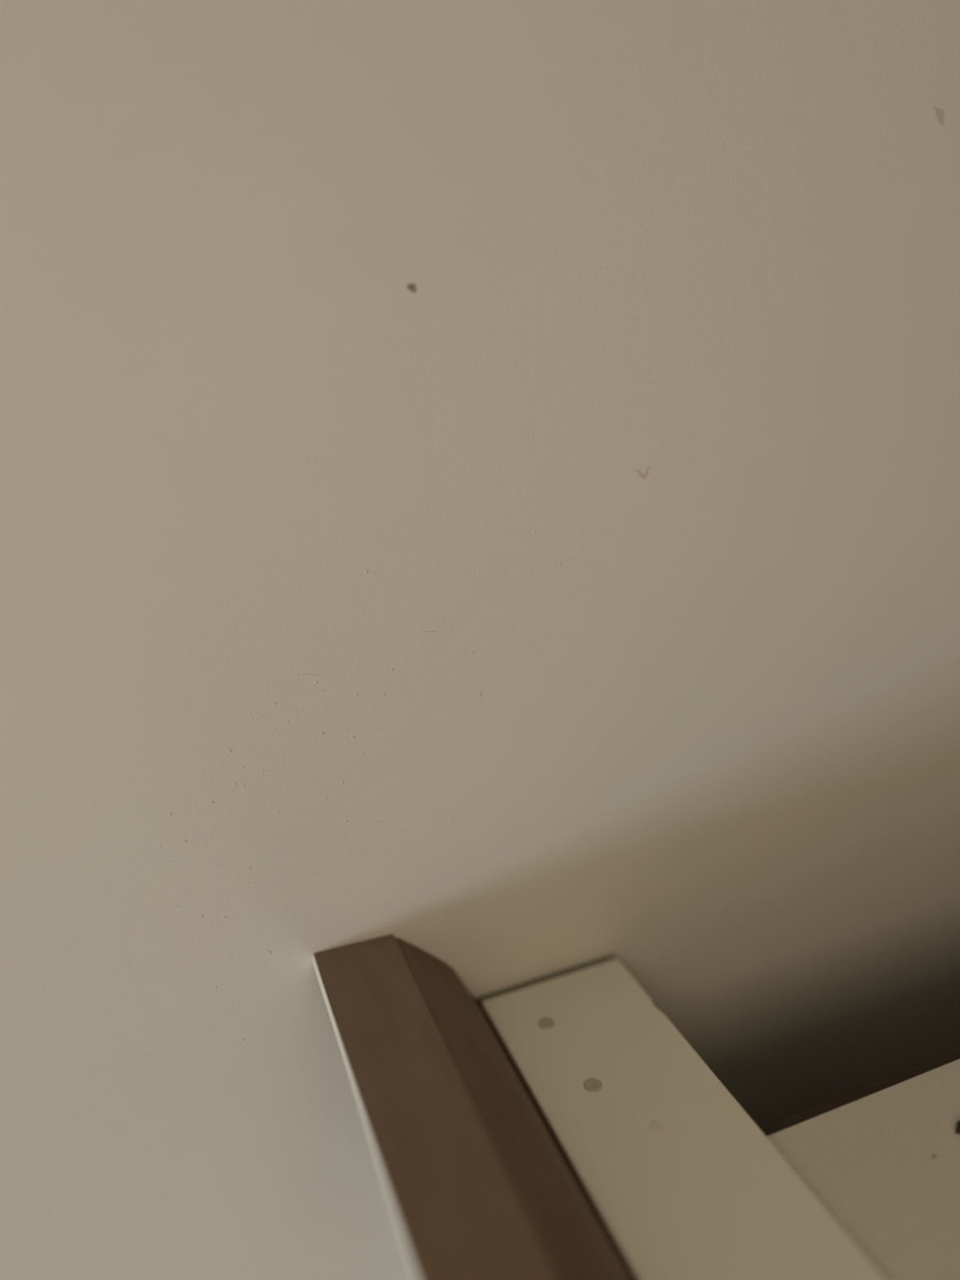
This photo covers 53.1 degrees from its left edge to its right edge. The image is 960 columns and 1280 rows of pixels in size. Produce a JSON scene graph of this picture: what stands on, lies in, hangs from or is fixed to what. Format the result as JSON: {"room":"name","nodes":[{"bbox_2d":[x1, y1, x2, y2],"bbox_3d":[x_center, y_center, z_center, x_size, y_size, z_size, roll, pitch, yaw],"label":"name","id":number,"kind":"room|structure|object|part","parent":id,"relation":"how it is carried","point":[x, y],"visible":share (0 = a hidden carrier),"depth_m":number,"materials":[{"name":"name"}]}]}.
{"room":"kitchen","nodes":[
{"label":"kitchen","id":0,"kind":"room"},
{"bbox_2d":[0,0,959,1279],"bbox_3d":[-2.054,0.779,0.066,8.100,3.000,0.100,-11,19,-17],"label":"wall","id":1,"kind":"structure","parent":0,"point":[479,480],"depth_m":0.54,"materials":[{"name":"paint"}]},
{"bbox_3d":[-1.302,2.720,-1.079,8.100,0.100,3.700,-11,19,-17],"label":"floor","id":2,"kind":"structure","parent":0,"visible":0},
{"bbox_2d":[311,934,959,1279],"bbox_3d":[0.628,1.038,0.541,1.028,1.726,0.995,-11,19,-17],"label":"tall cabinet","id":3,"kind":"object","parent":2,"relation":"on","point":[559,1125],"visible":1,"depth_m":0.48,"materials":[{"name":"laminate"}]},
{"bbox_3d":[0.086,0.315,0.152,0.050,0.018,0.950,-11,19,-17],"label":"edge rail","id":4,"kind":"part","parent":3,"relation":"part of","materials":[{"name":"brown wood"}]},
{"bbox_3d":[0.528,0.223,0.643,0.813,0.063,0.016,-11,19,-17],"label":"rail","id":5,"kind":"part","parent":3,"relation":"part of","materials":[{"name":"wood"}]},
{"bbox_3d":[0.661,0.296,0.271,0.813,0.018,0.785,-11,19,-17],"label":"panel","id":6,"kind":"part","parent":3,"relation":"part of","materials":[{"name":"white wood"}]},
{"bbox_2d":[955,1120,959,1133],"bbox_3d":[0.252,0.251,0.495,0.011,0.003,0.011,5,21,29],"label":"crumb","id":7,"kind":"object","parent":3,"relation":"on","point":[957,1128],"visible":1,"depth_m":0.49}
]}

